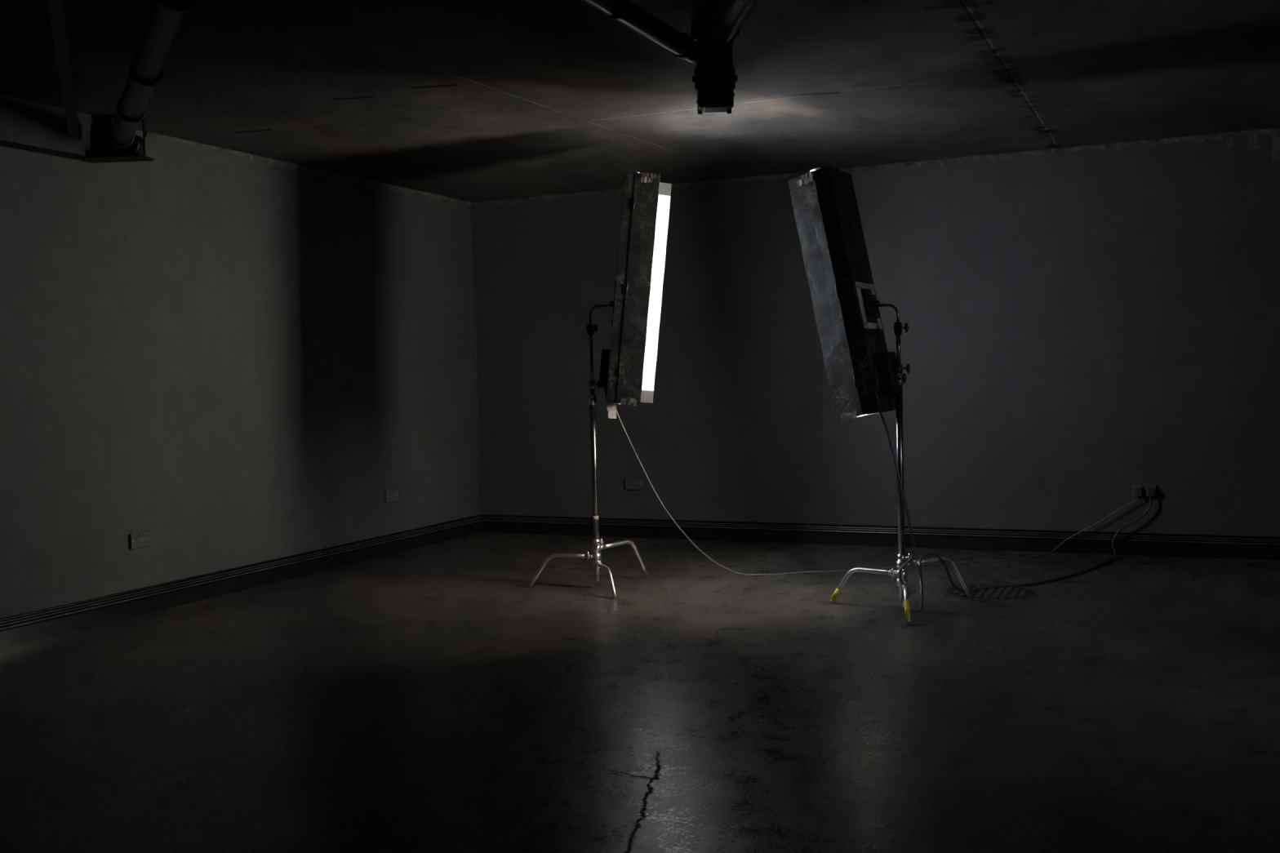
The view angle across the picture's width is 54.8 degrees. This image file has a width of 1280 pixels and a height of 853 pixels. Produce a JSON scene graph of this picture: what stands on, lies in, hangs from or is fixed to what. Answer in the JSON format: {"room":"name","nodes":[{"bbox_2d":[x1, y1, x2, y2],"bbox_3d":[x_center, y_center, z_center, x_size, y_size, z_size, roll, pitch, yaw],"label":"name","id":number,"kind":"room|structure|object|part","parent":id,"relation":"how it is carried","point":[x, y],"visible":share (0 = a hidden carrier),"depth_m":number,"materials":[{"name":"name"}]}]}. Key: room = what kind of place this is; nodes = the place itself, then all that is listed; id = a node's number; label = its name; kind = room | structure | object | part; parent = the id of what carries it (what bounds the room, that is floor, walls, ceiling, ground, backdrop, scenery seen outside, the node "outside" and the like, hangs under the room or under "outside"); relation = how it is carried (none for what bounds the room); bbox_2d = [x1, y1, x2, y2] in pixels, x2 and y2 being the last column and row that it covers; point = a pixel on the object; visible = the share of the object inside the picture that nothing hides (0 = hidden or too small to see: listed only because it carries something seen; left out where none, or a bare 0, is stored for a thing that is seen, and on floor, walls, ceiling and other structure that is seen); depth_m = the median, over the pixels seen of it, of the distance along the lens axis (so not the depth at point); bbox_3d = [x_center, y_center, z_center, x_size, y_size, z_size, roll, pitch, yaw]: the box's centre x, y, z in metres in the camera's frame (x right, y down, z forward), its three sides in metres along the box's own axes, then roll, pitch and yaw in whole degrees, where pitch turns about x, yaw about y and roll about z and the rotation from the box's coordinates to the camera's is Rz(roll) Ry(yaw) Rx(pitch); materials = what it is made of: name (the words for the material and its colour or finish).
{"room":"studio","nodes":[
{"label":"studio","id":0,"kind":"room"},
{"bbox_2d":[0,129,479,618],"bbox_3d":[-4.012,-0.178,4.664,0.200,2.751,12.900,0,3,24],"label":"wall","id":1,"kind":"structure","parent":0,"point":[235,362],"depth_m":7.55,"materials":[{"name":"grey paint"}]},
{"bbox_2d":[0,93,99,160],"bbox_3d":[-4.699,-1.340,2.753,0.120,0.231,8.570,0,3,24],"label":"trim","id":2,"kind":"structure","parent":1,"relation":"attached to","point":[27,125],"depth_m":6.30,"materials":[{"name":"black metal"}]},
{"bbox_2d":[75,115,154,163],"bbox_3d":[-2.816,-1.540,6.618,0.360,0.245,0.160,-1,2,4],"label":"wall bracket","id":3,"kind":"object","parent":1,"relation":"attached to","point":[136,152],"visible":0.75,"depth_m":6.59,"materials":[{"name":"black metal"}]},
{"bbox_2d":[46,0,79,139],"bbox_3d":[-2.325,-1.479,4.984,0.050,0.035,3.496,-2,3,-23],"label":"strut","id":4,"kind":"object","parent":3,"relation":"attached to","point":[55,7],"visible":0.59,"depth_m":4.95,"materials":[{"name":"black metal"}]},
{"bbox_3d":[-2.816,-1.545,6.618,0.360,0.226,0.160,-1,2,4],"label":"plate","id":5,"kind":"part","parent":3,"relation":"part of","materials":[{"name":"black metal"}]},
{"bbox_3d":[-2.651,-1.549,6.606,0.011,0.235,0.011,-2,3,-18],"label":"threaded rod","id":6,"kind":"part","parent":3,"relation":"part of","materials":[{"name":"black metal"}]},
{"bbox_2d":[107,0,195,150],"bbox_3d":[-1.873,-1.481,4.793,0.134,0.165,3.854,-3,3,-27],"label":"ceiling pipe","id":7,"kind":"object","parent":3,"relation":"attached to","point":[165,19],"visible":1,"depth_m":4.99,"materials":[{"name":"grey metal"}]},
{"bbox_2d":[128,530,151,549],"bbox_3d":[-2.833,0.644,7.011,0.024,0.087,0.147,0,3,24],"label":"wall socket","id":8,"kind":"object","parent":1,"relation":"attached to","point":[139,540],"visible":1,"depth_m":7.00,"materials":[{"name":"grey plastic"}]},
{"bbox_2d":[0,514,481,648],"bbox_3d":[-3.877,1.121,4.674,0.025,0.150,12.500,0,3,24],"label":"baseboard","id":9,"kind":"structure","parent":1,"relation":"attached to","point":[18,629],"depth_m":7.50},
{"bbox_2d":[145,131,471,206],"bbox_3d":[-2.106,-1.744,8.662,0.024,0.061,3.500,0,3,24],"label":"trim","id":10,"kind":"structure","parent":1,"relation":"attached to","point":[194,145],"depth_m":8.27,"materials":[{"name":"paint"}]},
{"bbox_2d":[384,489,398,502],"bbox_3d":[-1.849,0.520,9.207,0.024,0.087,0.147,0,3,24],"label":"wall socket","id":11,"kind":"object","parent":1,"relation":"attached to","point":[392,495],"visible":1,"depth_m":9.19,"materials":[{"name":"grey plastic"}]},
{"bbox_2d":[0,532,1279,852],"bbox_3d":[0.906,1.270,2.539,10.900,0.200,12.900,0,3,24],"label":"floor","id":12,"kind":"structure","parent":0,"point":[432,698],"depth_m":4.79,"materials":[{"name":"concrete"}]},
{"bbox_2d":[528,303,648,597],"bbox_3d":[-0.322,0.120,7.574,0.692,1.712,0.752,0,3,24],"label":"stand","id":13,"kind":"object","parent":12,"relation":"on","point":[597,545],"visible":0.99,"depth_m":7.48,"materials":[{"name":"silver metal"}]},
{"bbox_3d":[-0.489,0.879,7.559,0.402,0.205,0.025,-1,3,10],"label":"leg","id":14,"kind":"part","parent":13,"relation":"part of","materials":[{"name":"silver metal"}]},
{"bbox_3d":[-0.304,0.784,7.509,0.041,0.050,0.020,-2,2,-8],"label":"tightening knob","id":15,"kind":"part","parent":13,"relation":"part of","materials":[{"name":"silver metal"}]},
{"bbox_3d":[-0.276,-0.164,7.428,0.020,0.050,0.056,-2,3,-18],"label":"tightening knob","id":16,"kind":"part","parent":13,"relation":"part of","materials":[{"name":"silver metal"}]},
{"bbox_3d":[-0.275,-0.588,7.412,0.020,0.050,0.055,-3,3,-34],"label":"tightening knob","id":17,"kind":"part","parent":13,"relation":"part of","materials":[{"name":"black metal"}]},
{"bbox_3d":[-0.263,-0.254,7.434,0.055,0.050,0.020,1,3,43],"label":"tightening knob","id":18,"kind":"part","parent":13,"relation":"part of","materials":[{"name":"black metal"}]},
{"bbox_3d":[-0.235,-0.668,7.410,0.167,0.128,0.015,0,3,32],"label":"bent arm","id":19,"kind":"part","parent":13,"relation":"part of","materials":[{"name":"black metal"}]},
{"bbox_3d":[-0.242,0.698,7.475,0.020,0.050,0.046,-3,3,-34],"label":"tightening knob","id":20,"kind":"part","parent":13,"relation":"part of","materials":[{"name":"silver metal"}]},
{"bbox_3d":[-0.198,0.905,7.309,0.025,0.161,0.377,-2,3,-17],"label":"leg","id":21,"kind":"part","parent":13,"relation":"part of","materials":[{"name":"silver metal"}]},
{"bbox_3d":[-0.097,0.838,7.698,0.025,0.254,0.433,1,3,42],"label":"leg","id":22,"kind":"part","parent":13,"relation":"part of","materials":[{"name":"silver metal"}]},
{"bbox_2d":[598,170,671,406],"bbox_3d":[-0.029,-0.805,7.340,0.424,1.358,0.406,-1,3,14],"label":"lamp","id":23,"kind":"object","parent":13,"relation":"attached to","point":[627,369],"visible":1,"depth_m":7.17,"materials":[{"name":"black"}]},
{"bbox_2d":[606,401,616,418],"bbox_3d":[-0.171,-0.101,7.348,0.064,0.112,0.004,-1,3,10],"label":"paper tag","id":24,"kind":"object","parent":23,"relation":"hanging from","point":[611,408],"visible":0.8,"depth_m":7.35,"materials":[{"name":"beige paper"}]},
{"bbox_3d":[-0.120,-0.724,7.333,0.006,0.252,0.280,6,4,13],"label":"mounting plate","id":25,"kind":"part","parent":23,"relation":"part of","materials":[{"name":"grey metal"}]},
{"bbox_3d":[-0.011,-0.792,7.141,0.150,1.330,0.026,6,4,13],"label":"barn door","id":26,"kind":"part","parent":23,"relation":"part of","materials":[{"name":"black plastic"}]},
{"bbox_3d":[0.061,-0.809,7.481,0.132,1.330,0.089,6,4,13],"label":"barn door","id":27,"kind":"part","parent":23,"relation":"part of","materials":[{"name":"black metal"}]},
{"bbox_2d":[616,410,1142,575],"bbox_3d":[1.569,0.364,7.956,3.582,1.113,0.303,-2,3,-13],"label":"power cable","id":28,"kind":"object","parent":12,"relation":"on","point":[1137,491],"visible":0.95,"depth_m":7.90,"materials":[{"name":"plastic"}]},
{"bbox_2d":[829,303,973,623],"bbox_3d":[1.498,0.156,6.643,0.710,1.632,0.716,-3,3,-24],"label":"stand","id":29,"kind":"object","parent":12,"relation":"on","point":[901,557],"visible":0.96,"depth_m":6.57,"materials":[{"name":"silver metal"}]},
{"bbox_2d":[787,165,902,420],"bbox_3d":[1.122,-0.710,6.670,0.556,1.345,0.360,0,3,31],"label":"lamp","id":30,"kind":"object","parent":29,"relation":"attached to","point":[860,368],"visible":0.95,"depth_m":6.55,"materials":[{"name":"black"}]},
{"bbox_3d":[0.982,-0.693,6.574,0.166,1.320,0.042,-13,-3,30],"label":"barn door","id":31,"kind":"part","parent":30,"relation":"part of","materials":[{"name":"black plastic"}]},
{"bbox_3d":[1.225,-0.646,6.615,0.006,0.252,0.280,-13,-3,30],"label":"mounting plate","id":32,"kind":"part","parent":30,"relation":"part of","materials":[{"name":"silver metal"}]},
{"bbox_3d":[1.215,0.872,6.739,0.398,0.205,0.025,0,3,35],"label":"leg","id":33,"kind":"part","parent":29,"relation":"part of","materials":[{"name":"silver metal"}]},
{"bbox_3d":[1.323,-0.595,6.566,0.110,0.117,0.015,0,3,28],"label":"bent arm","id":34,"kind":"part","parent":29,"relation":"part of","materials":[{"name":"black metal"}]},
{"bbox_3d":[1.360,0.782,6.599,0.041,0.050,0.020,-2,2,-8],"label":"tightening knob","id":35,"kind":"part","parent":29,"relation":"part of","materials":[{"name":"silver metal"}]},
{"bbox_3d":[1.385,-0.256,6.514,0.020,0.050,0.056,-2,3,-18],"label":"tightening knob","id":36,"kind":"part","parent":29,"relation":"part of","materials":[{"name":"black metal"}]},
{"bbox_3d":[1.390,-0.520,6.506,0.020,0.050,0.055,-3,3,-34],"label":"tightening knob","id":37,"kind":"part","parent":29,"relation":"part of","materials":[{"name":"black metal"}]},
{"bbox_3d":[1.399,-0.306,6.522,0.055,0.050,0.020,1,3,43],"label":"tightening knob","id":38,"kind":"part","parent":29,"relation":"part of","materials":[{"name":"black metal"}]},
{"bbox_3d":[1.372,0.906,6.393,0.025,0.161,0.375,-1,2,8],"label":"leg","id":39,"kind":"part","parent":29,"relation":"part of","materials":[{"name":"silver metal"}]},
{"bbox_3d":[1.422,0.697,6.565,0.020,0.050,0.046,-3,3,-34],"label":"tightening knob","id":40,"kind":"part","parent":29,"relation":"part of","materials":[{"name":"silver metal"}]},
{"bbox_3d":[1.631,0.837,6.723,0.457,0.255,0.025,-3,3,-27],"label":"leg","id":41,"kind":"part","parent":29,"relation":"part of","materials":[{"name":"silver metal"}]},
{"bbox_2d":[941,583,1039,600],"bbox_3d":[1.998,0.945,7.057,0.540,0.004,0.540,0,3,24],"label":"floor drain","id":42,"kind":"object","parent":12,"relation":"on","point":[1018,593],"visible":0.89,"depth_m":7.02,"materials":[{"name":"metal"}]},
{"bbox_2d":[878,412,1154,613],"bbox_3d":[2.296,0.393,7.355,2.790,1.070,0.295,-4,3,-43],"label":"power cable","id":43,"kind":"object","parent":12,"relation":"on","point":[1149,491],"visible":0.93,"depth_m":6.62,"materials":[{"name":"plastic"}]},
{"bbox_2d":[0,0,1279,202],"bbox_3d":[0.834,-1.678,2.412,10.900,0.200,12.900,0,3,24],"label":"ceiling","id":44,"kind":"structure","parent":0,"point":[468,100],"depth_m":6.14,"materials":[{"name":"concrete"}]},
{"bbox_2d":[689,21,739,114],"bbox_3d":[0.314,-1.509,5.199,0.200,0.354,0.200,-1,2,0],"label":"bracket","id":45,"kind":"object","parent":44,"relation":"hanging from","point":[714,79],"visible":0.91,"depth_m":5.13,"materials":[{"name":"black metal"}]},
{"bbox_2d":[581,0,700,62],"bbox_3d":[-1.522,-1.355,1.307,0.125,0.097,8.490,0,3,24],"label":"ceiling pipe","id":46,"kind":"object","parent":45,"relation":"attached to","point":[682,46],"visible":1,"depth_m":4.70,"materials":[{"name":"black metal"}]},
{"bbox_2d":[700,0,755,53],"bbox_3d":[0.393,-1.555,4.141,0.139,0.139,1.880,-2,2,-5],"label":"ceiling pipe","id":47,"kind":"object","parent":45,"relation":"attached to","point":[719,29],"visible":1,"depth_m":4.72,"materials":[{"name":"black metal"}]},
{"bbox_2d":[471,133,1279,536],"bbox_3d":[3.463,-0.517,8.264,10.500,2.751,0.200,0,3,24],"label":"wall","id":48,"kind":"structure","parent":0,"point":[1089,326],"depth_m":8.74,"materials":[{"name":"grey paint"}]},
{"bbox_2d":[471,204,481,514],"bbox_3d":[-1.369,-0.556,10.312,0.010,2.612,0.012,0,3,24],"label":"trim","id":49,"kind":"structure","parent":48,"relation":"attached to","point":[471,205],"depth_m":10.31,"materials":[{"name":"paint"}]},
{"bbox_2d":[625,478,642,489],"bbox_3d":[-0.050,0.456,9.767,0.147,0.087,0.024,0,3,24],"label":"wall socket","id":50,"kind":"object","parent":48,"relation":"attached to","point":[630,483],"visible":1,"depth_m":9.76,"materials":[{"name":"grey plastic"}]},
{"bbox_2d":[471,127,1279,206],"bbox_3d":[3.384,-1.854,8.104,10.500,0.064,0.024,0,3,24],"label":"trim","id":51,"kind":"structure","parent":48,"relation":"attached to","point":[1219,136],"depth_m":8.67,"materials":[{"name":"paint"}]},
{"bbox_2d":[480,514,1279,560],"bbox_3d":[3.449,0.787,8.217,10.500,0.150,0.025,0,3,24],"label":"baseboard","id":52,"kind":"structure","parent":48,"relation":"attached to","point":[1187,545],"depth_m":8.89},
{"bbox_2d":[1132,484,1156,497],"bbox_3d":[3.363,0.433,8.237,0.147,0.087,0.024,0,3,24],"label":"wall socket","id":53,"kind":"object","parent":48,"relation":"attached to","point":[1144,487],"visible":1,"depth_m":8.23,"materials":[{"name":"grey plastic"}]},
{"bbox_2d":[1226,136,1234,146],"bbox_3d":[3.790,-1.837,7.932,0.042,0.079,0.003,0,3,24],"label":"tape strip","id":54,"kind":"object","parent":48,"relation":"attached to","point":[1229,141],"visible":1,"depth_m":7.93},
{"bbox_2d":[1248,133,1257,149],"bbox_3d":[3.908,-1.822,7.880,0.058,0.109,0.003,0,3,24],"label":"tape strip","id":55,"kind":"object","parent":48,"relation":"attached to","point":[1252,144],"visible":1,"depth_m":7.88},
{"bbox_2d":[1257,471,1279,537],"bbox_3d":[4.787,0.495,7.611,1.750,0.420,0.008,0,3,24],"label":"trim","id":56,"kind":"structure","parent":48,"relation":"attached to","point":[1268,482],"depth_m":7.94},
{"bbox_2d":[1271,134,1279,161],"bbox_3d":[4.028,-1.778,7.829,0.053,0.199,0.003,0,3,24],"label":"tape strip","id":57,"kind":"object","parent":48,"relation":"attached to","point":[1275,139],"visible":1,"depth_m":7.83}
]}

